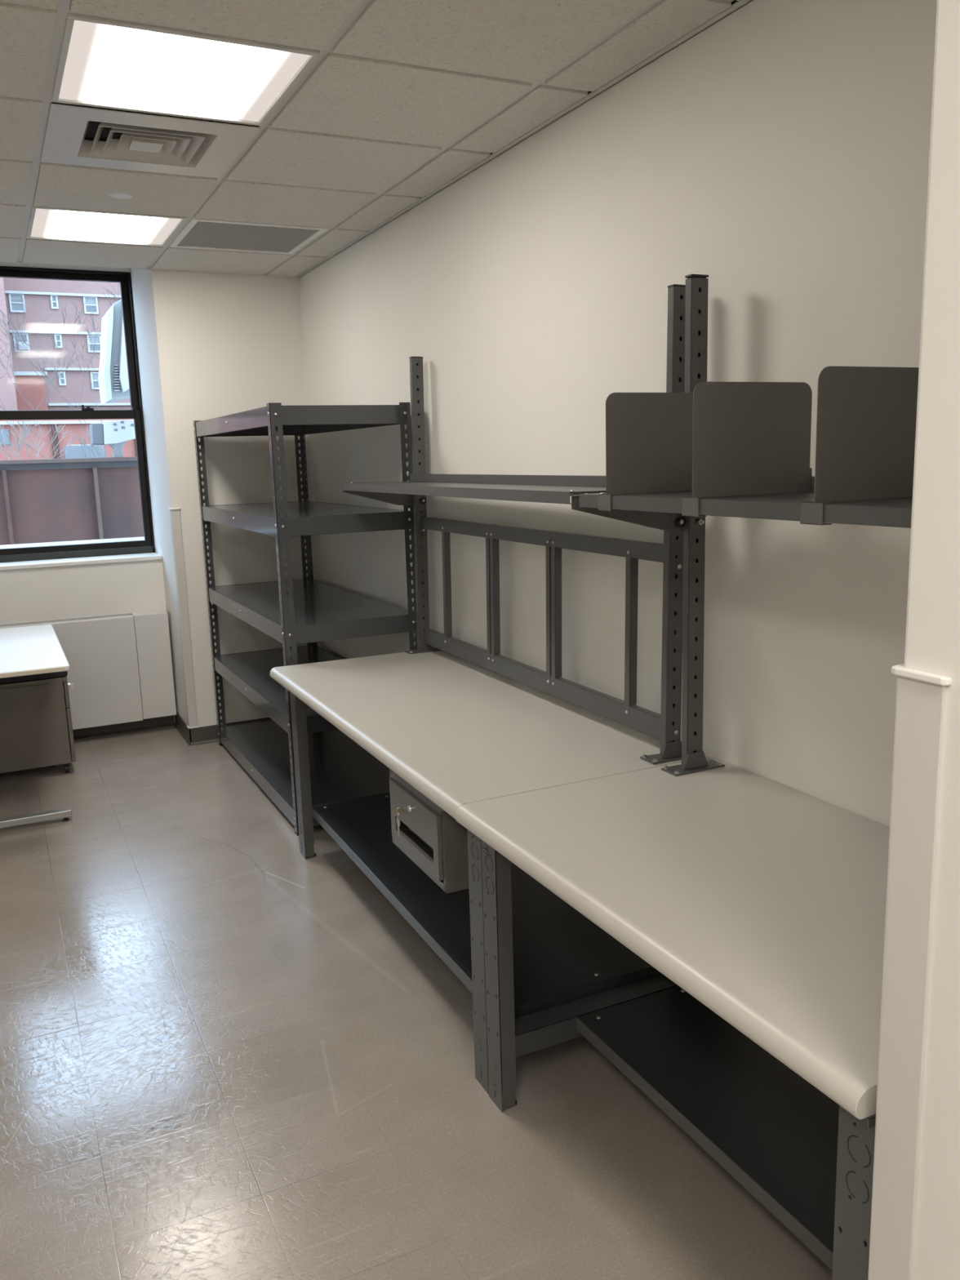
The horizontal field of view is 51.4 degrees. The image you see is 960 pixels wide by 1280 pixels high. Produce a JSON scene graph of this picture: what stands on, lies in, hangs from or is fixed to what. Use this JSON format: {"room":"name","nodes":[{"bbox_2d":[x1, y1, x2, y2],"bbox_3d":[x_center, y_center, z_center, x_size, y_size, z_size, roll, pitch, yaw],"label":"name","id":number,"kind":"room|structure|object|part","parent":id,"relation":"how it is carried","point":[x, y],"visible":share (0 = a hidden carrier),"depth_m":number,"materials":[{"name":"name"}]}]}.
{"room":"workroom","nodes":[
{"label":"workroom","id":0,"kind":"room"},
{"bbox_2d":[0,262,320,727],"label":"wall","id":1,"kind":"structure","parent":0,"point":[211,345],"depth_m":5.51,"materials":[{"name":"paint"}]},
{"bbox_2d":[0,266,155,562],"bbox_3d":[-2.509,-1.271,5.742,1.083,1.641,0.122,-7,12,-25],"label":"window","id":2,"kind":"structure","parent":1,"relation":"in","point":[92,549],"depth_m":5.84,"materials":[{"name":"black metal"}]},
{"bbox_3d":[-2.528,-1.677,5.682,1.057,0.794,0.040,-7,12,-25],"label":"sash","id":3,"kind":"part","parent":2,"relation":"part of","materials":[{"name":"black"}]},
{"bbox_3d":[-2.486,-0.911,5.783,1.057,0.816,0.040,-7,12,-25],"label":"sash","id":4,"kind":"part","parent":2,"relation":"part of","materials":[{"name":"black metal"}]},
{"bbox_2d":[0,609,176,729],"bbox_3d":[-2.798,0.248,5.433,2.162,0.619,0.138,-7,12,-25],"label":"radiator cover","id":5,"kind":"object","parent":1,"relation":"attached to","point":[121,671],"visible":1,"depth_m":5.71,"materials":[{"name":"white metal"}]},
{"bbox_3d":[-2.895,-0.041,5.343,1.973,0.013,0.126,-7,12,-25],"label":"panel","id":6,"kind":"part","parent":5,"relation":"part of","materials":[{"name":"white metal"}]},
{"bbox_3d":[-1.913,0.142,5.856,0.188,0.612,0.138,-7,12,-25],"label":"panel","id":7,"kind":"part","parent":5,"relation":"part of","materials":[{"name":"white metal"}]},
{"bbox_2d":[72,711,271,745],"bbox_3d":[-2.647,0.613,5.362,3.575,0.095,0.512,-7,12,-25],"label":"baseboard","id":8,"kind":"structure","parent":1,"relation":"attached to","point":[208,734],"depth_m":5.82,"materials":[{"name":"grey rubber"}]},
{"bbox_2d":[168,507,199,728],"bbox_3d":[-1.630,-0.112,5.496,0.059,1.222,0.062,-7,12,-25],"label":"guard","id":9,"kind":"object","parent":1,"relation":"attached to","point":[175,513],"visible":1,"depth_m":5.47,"materials":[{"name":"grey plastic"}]},
{"bbox_2d":[0,0,740,276],"bbox_3d":[-1.072,-1.485,1.547,3.815,0.440,8.730,-7,12,-25],"label":"ceiling","id":10,"kind":"structure","parent":0,"point":[292,177],"depth_m":2.82,"materials":[{"name":"tile"}]},
{"bbox_2d":[26,205,186,246],"bbox_3d":[-1.593,-1.770,4.226,0.584,0.062,0.584,-7,12,-25],"label":"ceiling light","id":11,"kind":"object","parent":10,"relation":"attached to","point":[47,223],"visible":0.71,"depth_m":4.21,"materials":[{"name":"white plastic"}]},
{"bbox_2d":[109,192,133,199],"bbox_3d":[-1.334,-1.652,3.712,0.082,0.004,0.082,-7,12,-25],"label":"sprinkler cover","id":12,"kind":"object","parent":10,"relation":"attached to","point":[115,195],"visible":1,"depth_m":3.70,"materials":[{"name":"white metal"}]},
{"bbox_2d":[40,103,260,178],"bbox_3d":[-1.056,-1.586,3.146,0.584,0.063,0.584,-7,12,-25],"label":"ceiling vent","id":13,"kind":"object","parent":10,"relation":"in","point":[122,140],"visible":0.99,"depth_m":3.14,"materials":[{"name":"white metal"}]},
{"bbox_3d":[-1.055,-1.556,3.151,0.094,0.002,0.094,-7,12,-25],"label":"plate","id":14,"kind":"part","parent":13,"relation":"part of","materials":[{"name":"white metal"}]},
{"bbox_2d":[51,13,319,125],"bbox_3d":[-0.787,-1.495,2.607,0.584,0.062,0.584,-7,12,-25],"label":"ceiling light","id":15,"kind":"object","parent":10,"relation":"attached to","point":[104,63],"visible":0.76,"depth_m":2.57,"materials":[{"name":"white plastic"}]},
{"bbox_2d":[168,217,328,254],"bbox_3d":[-1.050,-1.811,4.489,0.580,0.012,0.580,-7,12,-25],"label":"ceiling vent","id":16,"kind":"object","parent":10,"relation":"in","point":[198,233],"visible":0.94,"depth_m":4.47,"materials":[{"name":"grey metal"}]},
{"bbox_2d":[0,0,733,274],"bbox_3d":[-0.912,-1.229,1.244,3.589,0.023,7.775,-7,12,-25],"label":"grid","id":17,"kind":"structure","parent":10,"relation":"attached to","point":[63,9],"depth_m":2.77,"materials":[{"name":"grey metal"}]},
{"bbox_2d":[0,725,832,1279],"bbox_3d":[-1.009,1.268,2.092,3.855,0.100,8.850,-7,12,-25],"label":"floor","id":18,"kind":"structure","parent":0,"point":[226,1053],"depth_m":2.49,"materials":[{"name":"plastic"}]},
{"bbox_2d":[0,624,72,828],"bbox_3d":[-2.604,0.445,4.501,1.390,0.735,1.273,-7,12,-25],"label":"desk","id":19,"kind":"object","parent":18,"relation":"on","point":[25,651],"visible":0.77,"depth_m":4.42,"materials":[{"name":"white laminate"}]},
{"bbox_2d":[0,671,75,773],"bbox_3d":[-2.399,0.413,5.125,0.600,0.560,0.364,-7,12,-25],"label":"pedestal","id":20,"kind":"object","parent":18,"relation":"on","point":[36,726],"visible":0.91,"depth_m":5.01,"materials":[{"name":"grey metal"}]},
{"bbox_2d":[0,671,67,684],"bbox_3d":[-2.417,0.164,5.073,0.572,0.051,0.364,-7,12,-25],"label":"table edge","id":21,"kind":"object","parent":20,"relation":"on","point":[57,677],"depth_m":4.98,"materials":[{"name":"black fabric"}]},
{"bbox_3d":[-2.170,0.253,5.214,0.019,0.131,0.358,-7,12,-25],"label":"drawer","id":22,"kind":"part","parent":20,"relation":"part of","materials":[{"name":"grey metal"}]},
{"bbox_3d":[-2.164,0.459,5.252,0.019,0.281,0.358,-7,12,-25],"label":"drawer","id":23,"kind":"part","parent":20,"relation":"part of","materials":[{"name":"grey metal"}]},
{"bbox_2d":[193,402,417,835],"bbox_3d":[-0.877,-0.199,4.857,0.595,1.772,1.589,-7,12,-25],"label":"shelving rack","id":24,"kind":"object","parent":18,"relation":"on","point":[307,610],"visible":0.71,"depth_m":4.56,"materials":[{"name":"grey metal"}]},
{"bbox_3d":[-1.459,-0.289,5.425,0.048,1.768,0.040,-7,12,-25],"label":"post","id":25,"kind":"part","parent":24,"relation":"part of","materials":[{"name":"grey metal"}]},
{"bbox_3d":[-0.865,0.178,4.929,0.576,0.005,1.569,-7,12,-25],"label":"shelf","id":26,"kind":"part","parent":24,"relation":"part of","materials":[{"name":"grey metal"}]},
{"bbox_3d":[-0.780,-0.056,4.060,0.048,1.768,0.040,-7,12,-25],"label":"post","id":27,"kind":"part","parent":24,"relation":"part of","materials":[{"name":"grey metal"}]},
{"bbox_3d":[-0.889,-0.628,4.780,0.576,0.005,1.569,-7,12,-25],"label":"shelf","id":28,"kind":"part","parent":24,"relation":"part of","materials":[{"name":"grey metal"}]},
{"bbox_3d":[-0.853,0.578,5.003,0.576,0.005,1.569,-7,12,-25],"label":"shelf","id":29,"kind":"part","parent":24,"relation":"part of","materials":[{"name":"grey metal"}]},
{"bbox_3d":[-0.973,-0.346,5.658,0.048,1.768,0.040,-7,12,-25],"label":"post","id":30,"kind":"part","parent":24,"relation":"part of","materials":[{"name":"grey metal"}]},
{"bbox_3d":[-0.876,-0.198,4.859,0.576,0.005,1.569,-7,12,-25],"label":"shelf","id":31,"kind":"part","parent":24,"relation":"part of","materials":[{"name":"grey metal"}]},
{"bbox_3d":[-0.293,-0.113,4.292,0.048,1.768,0.040,-7,12,-25],"label":"post","id":32,"kind":"part","parent":24,"relation":"part of","materials":[{"name":"grey metal"}]},
{"bbox_2d":[269,650,681,1093],"bbox_3d":[-0.100,0.580,3.360,0.725,0.740,1.880,-7,12,-25],"label":"workbench","id":33,"kind":"object","parent":18,"relation":"on","point":[460,731],"depth_m":2.89,"materials":[{"name":"grey laminate"}]},
{"bbox_3d":[-0.698,0.515,3.920,0.040,0.698,0.076,-7,12,-25],"label":"leg","id":34,"kind":"part","parent":33,"relation":"part of","materials":[{"name":"grey metal"}]},
{"bbox_2d":[396,807,406,836],"bbox_3d":[-0.212,0.492,2.706,0.028,0.085,0.027,-7,12,-25],"label":"key","id":35,"kind":"object","parent":33,"relation":"hanging from","point":[399,810],"visible":1,"depth_m":2.70,"materials":[{"name":"silver metal"}]},
{"bbox_3d":[-0.162,0.506,2.722,0.044,0.173,0.350,-7,12,-25],"label":"drawer","id":36,"kind":"part","parent":33,"relation":"part of","materials":[{"name":"grey metal"}]},
{"bbox_3d":[-0.156,0.565,2.733,0.031,0.016,0.280,-7,12,-25],"label":"recessed pull","id":37,"kind":"part","parent":33,"relation":"part of","materials":[{"name":"grey"}]},
{"bbox_3d":[0.006,0.480,2.806,0.441,0.248,0.399,-7,12,-25],"label":"drawer unit","id":38,"kind":"part","parent":33,"relation":"part of","materials":[{"name":"grey metal"}]},
{"bbox_2d":[269,650,681,818],"bbox_3d":[-0.121,0.233,3.319,0.725,0.042,1.828,-7,12,-25],"label":"countertop","id":39,"kind":"structure","parent":33,"relation":"on","point":[458,731],"depth_m":3.02,"materials":[{"name":"grey laminate"}]},
{"bbox_3d":[0.012,0.768,2.438,0.040,0.698,0.076,-7,12,-25],"label":"leg","id":40,"kind":"part","parent":33,"relation":"part of","materials":[{"name":"grey metal"}]},
{"bbox_2d":[311,792,662,1018],"bbox_3d":[-0.032,0.766,3.308,0.607,0.034,1.656,-7,12,-25],"label":"shelf","id":41,"kind":"object","parent":33,"relation":"attached to","point":[561,957],"depth_m":2.89,"materials":[{"name":"grey metal"}]},
{"bbox_2d":[404,284,685,764],"bbox_3d":[0.129,-0.413,3.343,0.157,1.206,1.812,-6,11,-25],"label":"frame","id":42,"kind":"object","parent":33,"relation":"on","point":[665,726],"visible":0.85,"depth_m":3.13,"materials":[{"name":"grey metal"}]},
{"bbox_3d":[-0.248,-0.544,4.123,0.048,1.202,0.024,-6,11,-25],"label":"post","id":43,"kind":"part","parent":42,"relation":"part of","materials":[{"name":"grey metal"}]},
{"bbox_3d":[-0.236,0.045,4.227,0.157,0.005,0.063,-6,11,-25],"label":"plate","id":44,"kind":"part","parent":42,"relation":"part of","materials":[{"name":"grey metal"}]},
{"bbox_2d":[342,473,648,527],"bbox_3d":[-0.013,-0.472,3.276,0.336,0.135,1.837,-6,11,-25],"label":"shelf","id":45,"kind":"object","parent":42,"relation":"attached to","point":[553,489],"visible":0.62,"depth_m":3.15,"materials":[{"name":"grey metal"}]},
{"bbox_3d":[0.137,-0.353,3.359,0.024,0.047,1.725,-6,11,-25],"label":"rail","id":46,"kind":"part","parent":42,"relation":"part of","materials":[{"name":"grey metal"}]},
{"bbox_3d":[0.145,0.114,3.442,0.024,0.062,1.725,-6,11,-25],"label":"rail","id":47,"kind":"part","parent":42,"relation":"part of","materials":[{"name":"grey metal"}]},
{"bbox_3d":[0.511,0.311,2.668,0.157,0.005,0.063,-6,11,-25],"label":"plate","id":48,"kind":"part","parent":42,"relation":"part of","materials":[{"name":"grey metal"}]},
{"bbox_3d":[0.499,-0.278,2.564,0.048,1.202,0.024,-6,11,-25],"label":"post","id":49,"kind":"part","parent":42,"relation":"part of","materials":[{"name":"grey metal"}]},
{"bbox_2d":[454,756,889,1279],"bbox_3d":[0.557,0.806,2.032,0.752,0.740,1.224,-7,12,-25],"label":"workbench","id":50,"kind":"object","parent":18,"relation":"on","point":[758,903],"visible":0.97,"depth_m":1.99,"materials":[{"name":"grey laminate"}]},
{"bbox_3d":[0.045,0.781,2.366,0.040,0.698,0.070,-7,12,-25],"label":"leg","id":51,"kind":"part","parent":50,"relation":"part of","materials":[{"name":"grey metal"}]},
{"bbox_2d":[454,756,889,1119],"bbox_3d":[0.547,0.463,1.970,0.752,0.042,1.220,-7,12,-25],"label":"countertop","id":52,"kind":"structure","parent":50,"relation":"on","point":[763,900],"depth_m":1.87,"materials":[{"name":"grey laminate"}]},
{"bbox_2d":[661,274,724,776],"bbox_3d":[0.774,-0.181,1.973,0.157,1.210,1.167,-7,12,-25],"label":"upright post","id":53,"kind":"object","parent":50,"relation":"on","point":[694,759],"visible":0.77,"depth_m":2.48,"materials":[{"name":"grey metal"}]},
{"bbox_3d":[0.549,0.328,2.571,0.157,0.005,0.063,-7,12,-25],"label":"plate","id":54,"kind":"part","parent":53,"relation":"part of","materials":[{"name":"grey metal"}]},
{"bbox_3d":[0.528,-0.260,2.462,0.048,1.202,0.024,-7,12,-25],"label":"post","id":55,"kind":"part","parent":53,"relation":"part of","materials":[{"name":"grey metal"}]},
{"bbox_2d":[571,475,912,530],"bbox_3d":[0.625,-0.233,1.882,0.370,0.139,1.151,-7,12,-25],"label":"shelf","id":56,"kind":"object","parent":53,"relation":"attached to","point":[657,510],"visible":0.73,"depth_m":1.83,"materials":[{"name":"grey metal"}]},
{"bbox_2d":[597,392,693,511],"bbox_3d":[0.407,-0.421,2.218,0.312,0.251,0.049,-7,12,-25],"label":"divider","id":57,"kind":"object","parent":56,"relation":"on","point":[649,436],"visible":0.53,"depth_m":2.19,"materials":[{"name":"grey metal"}]},
{"bbox_2d":[681,381,812,516],"bbox_3d":[0.538,-0.376,1.954,0.312,0.251,0.049,-7,12,-25],"label":"divider","id":58,"kind":"object","parent":56,"relation":"on","point":[749,438],"visible":1,"depth_m":1.94,"materials":[{"name":"grey metal"}]},
{"bbox_2d":[800,365,919,524],"bbox_3d":[0.677,-0.328,1.675,0.312,0.251,0.049,-7,12,-25],"label":"divider","id":59,"kind":"object","parent":56,"relation":"on","point":[866,419],"visible":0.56,"depth_m":1.65,"materials":[{"name":"grey metal"}]},
{"bbox_2d":[577,985,866,1253],"bbox_3d":[0.665,0.994,2.103,0.454,0.034,1.027,-7,12,-25],"label":"shelf","id":60,"kind":"object","parent":50,"relation":"attached to","point":[771,1129],"depth_m":2.13,"materials":[{"name":"grey metal"}]},
{"bbox_3d":[0.529,0.946,1.393,0.040,0.698,0.066,-7,12,-25],"label":"leg","id":61,"kind":"part","parent":50,"relation":"part of","materials":[{"name":"grey metal"}]},
{"bbox_2d":[298,0,937,826],"bbox_3d":[0.674,-0.404,2.514,0.120,2.937,8.379,-7,12,-25],"label":"wall","id":62,"kind":"structure","parent":0,"point":[778,154],"depth_m":2.59,"materials":[{"name":"paint"}]},
{"bbox_2d":[0,0,752,277],"bbox_3d":[-2.256,-1.369,2.247,5.164,0.029,4.780,-7,12,-25],"label":"trim","id":63,"kind":"structure","parent":62,"relation":"attached to","point":[735,5],"depth_m":2.99,"materials":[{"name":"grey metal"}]},
{"bbox_2d":[903,0,959,1279],"bbox_3d":[1.472,0.217,-0.011,0.739,2.587,2.978,-7,12,-25],"label":"wall partition","id":64,"kind":"structure","parent":0,"point":[932,636],"depth_m":1.10,"materials":[{"name":"paint"}]},
{"bbox_2d":[867,663,951,1279],"bbox_3d":[0.539,0.620,1.243,0.077,1.197,0.079,-7,12,-25],"label":"guard","id":65,"kind":"object","parent":64,"relation":"attached to","point":[921,698],"visible":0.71,"depth_m":1.18,"materials":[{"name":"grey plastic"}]},
{"label":"outside","id":66,"kind":"structure","parent":0,"visible":0},
{"bbox_3d":[-23.121,-3.731,82.501,210.000,0.200,152.470,-7,12,-25],"label":"street","id":67,"kind":"object","parent":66,"visible":0},
{"bbox_2d":[0,277,131,410],"bbox_3d":[-35.119,-16.430,69.496,120.000,30.179,19.100,-7,12,-25],"label":"apartment building","id":68,"kind":"structure","parent":67,"relation":"on","point":[46,306],"depth_m":66.95,"materials":[{"name":"brick"}]},
{"bbox_2d":[10,294,22,300],"bbox_3d":[-30.487,-22.530,65.675,0.685,0.324,0.015,-7,12,-25],"label":"shade","id":69,"kind":"object","parent":68,"relation":"hanging from","point":[13,297],"depth_m":65.68,"materials":[{"name":"grey"}]},
{"bbox_3d":[-30.490,-22.210,65.760,0.685,0.984,0.030,-7,12,-25],"label":"pane","id":70,"kind":"part","parent":68,"relation":"part of","materials":[{"name":"grey"}]},
{"bbox_2d":[14,334,26,340],"bbox_3d":[-30.414,-20.048,66.134,0.685,0.324,0.015,-7,12,-25],"label":"shade","id":71,"kind":"object","parent":68,"relation":"hanging from","point":[25,335],"depth_m":66.13,"materials":[{"name":"grey"}]},
{"bbox_3d":[-30.417,-19.728,66.218,0.685,0.984,0.030,-7,12,-25],"label":"pane","id":72,"kind":"part","parent":68,"relation":"part of","materials":[{"name":"grey glass"}]},
{"bbox_3d":[-28.441,-22.599,66.713,0.210,0.684,0.030,-7,12,-25],"label":"pane","id":73,"kind":"part","parent":68,"relation":"part of","materials":[{"name":"grey glass"}]},
{"bbox_3d":[-28.369,-20.117,67.171,0.210,0.684,0.030,-7,12,-25],"label":"pane","id":74,"kind":"part","parent":68,"relation":"part of","materials":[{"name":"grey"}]},
{"bbox_3d":[-28.298,-17.708,67.616,0.210,0.684,0.030,-7,12,-25],"label":"pane","id":75,"kind":"part","parent":68,"relation":"part of","materials":[{"name":"grey glass"}]},
{"bbox_2d":[84,297,96,306],"bbox_3d":[-26.389,-22.879,67.655,0.660,0.594,0.015,-7,12,-25],"label":"shade","id":76,"kind":"object","parent":68,"relation":"hanging from","point":[91,302],"depth_m":67.65,"materials":[{"name":"grey"}]},
{"bbox_3d":[-26.396,-22.716,67.710,0.660,0.934,0.030,-7,12,-25],"label":"pane","id":77,"kind":"part","parent":68,"relation":"part of","materials":[{"name":"grey"}]},
{"bbox_2d":[88,336,99,345],"bbox_3d":[-26.316,-20.397,68.114,0.660,0.594,0.015,-7,12,-25],"label":"shade","id":78,"kind":"object","parent":68,"relation":"hanging from","point":[93,338],"depth_m":68.10,"materials":[{"name":"grey"}]},
{"bbox_3d":[-26.323,-20.234,68.169,0.660,0.934,0.030,-7,12,-25],"label":"pane","id":79,"kind":"part","parent":68,"relation":"part of","materials":[{"name":"grey"}]},
{"bbox_2d":[92,373,98,382],"bbox_3d":[-26.246,-17.988,68.558,0.660,0.594,0.015,-7,12,-25],"label":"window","id":80,"kind":"structure","parent":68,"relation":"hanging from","point":[95,375],"depth_m":68.48,"materials":[{"name":"grey"}]},
{"bbox_3d":[-26.253,-17.825,68.614,0.660,0.934,0.030,-7,12,-25],"label":"pane","id":81,"kind":"part","parent":68,"relation":"part of","materials":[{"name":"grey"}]},
{"bbox_2d":[0,418,137,460],"bbox_3d":[-27.566,-5.660,56.331,90.000,13.353,6.300,-7,12,-25],"label":"building","id":82,"kind":"structure","parent":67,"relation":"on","point":[129,448],"depth_m":54.22,"materials":[{"name":"red brick"}]},
{"bbox_2d":[60,444,106,458],"bbox_3d":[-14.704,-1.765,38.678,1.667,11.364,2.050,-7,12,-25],"label":"van","id":83,"kind":"object","parent":67,"relation":"on","point":[71,453],"visible":0.18,"depth_m":36.73,"materials":[{"name":"grey paint"}]},
{"bbox_2d":[97,299,129,404],"bbox_3d":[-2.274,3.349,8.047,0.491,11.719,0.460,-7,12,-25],"label":"rooftop unit","id":84,"kind":"object","parent":67,"relation":"on","point":[113,378],"visible":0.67,"depth_m":6.84,"materials":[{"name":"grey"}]},
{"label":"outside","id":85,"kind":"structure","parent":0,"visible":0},
{"bbox_2d":[0,457,144,545],"bbox_3d":[-3.047,-0.040,7.538,13.000,2.612,0.160,-7,12,-25],"label":"fence","id":86,"kind":"object","parent":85,"point":[45,500],"visible":0.12,"depth_m":7.35,"materials":[{"name":"brown metal"}]},
{"bbox_2d":[88,419,135,457],"bbox_3d":[-2.738,-1.519,7.540,0.371,0.277,0.223,-7,12,-25],"label":"sensor box","id":87,"kind":"object","parent":86,"relation":"on","point":[115,433],"visible":0.82,"depth_m":7.43,"materials":[{"name":"grey metal"}]},
{"bbox_2d":[88,423,103,444],"bbox_3d":[-2.866,-1.539,7.469,0.084,0.152,0.190,-7,12,-25],"label":"grille","id":88,"kind":"object","parent":87,"relation":"attached to","point":[96,430],"depth_m":7.39,"materials":[{"name":"grey metal"}]},
{"bbox_3d":[-2.721,-1.432,7.503,0.118,0.118,0.070,-7,12,-25],"label":"post","id":89,"kind":"part","parent":87,"relation":"part of","materials":[{"name":"grey metal"}]},
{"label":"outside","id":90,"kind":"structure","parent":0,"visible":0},
{"bbox_2d":[0,282,120,458],"bbox_3d":[-7.133,-3.703,19.702,5.892,8.452,5.608,-5,11,-19],"label":"bare tree","id":91,"kind":"object","parent":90,"point":[6,326],"visible":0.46,"depth_m":19.02,"materials":[{"name":"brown plant"}]},
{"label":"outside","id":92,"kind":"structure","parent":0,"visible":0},
{"bbox_2d":[0,409,77,460],"bbox_3d":[-7.863,-1.983,16.910,2.230,3.707,1.762,0,11,7],"label":"bare tree","id":93,"kind":"object","parent":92,"point":[27,430],"visible":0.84,"depth_m":16.52,"materials":[{"name":"grey plant"}]},
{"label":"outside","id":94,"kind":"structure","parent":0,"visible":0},
{"bbox_2d":[66,428,112,457],"bbox_3d":[-5.203,-1.670,14.605,2.156,2.982,1.469,-3,11,-9],"label":"bare tree","id":95,"kind":"object","parent":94,"point":[77,437],"visible":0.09,"depth_m":14.16,"materials":[{"name":"grey plant"}]}
]}

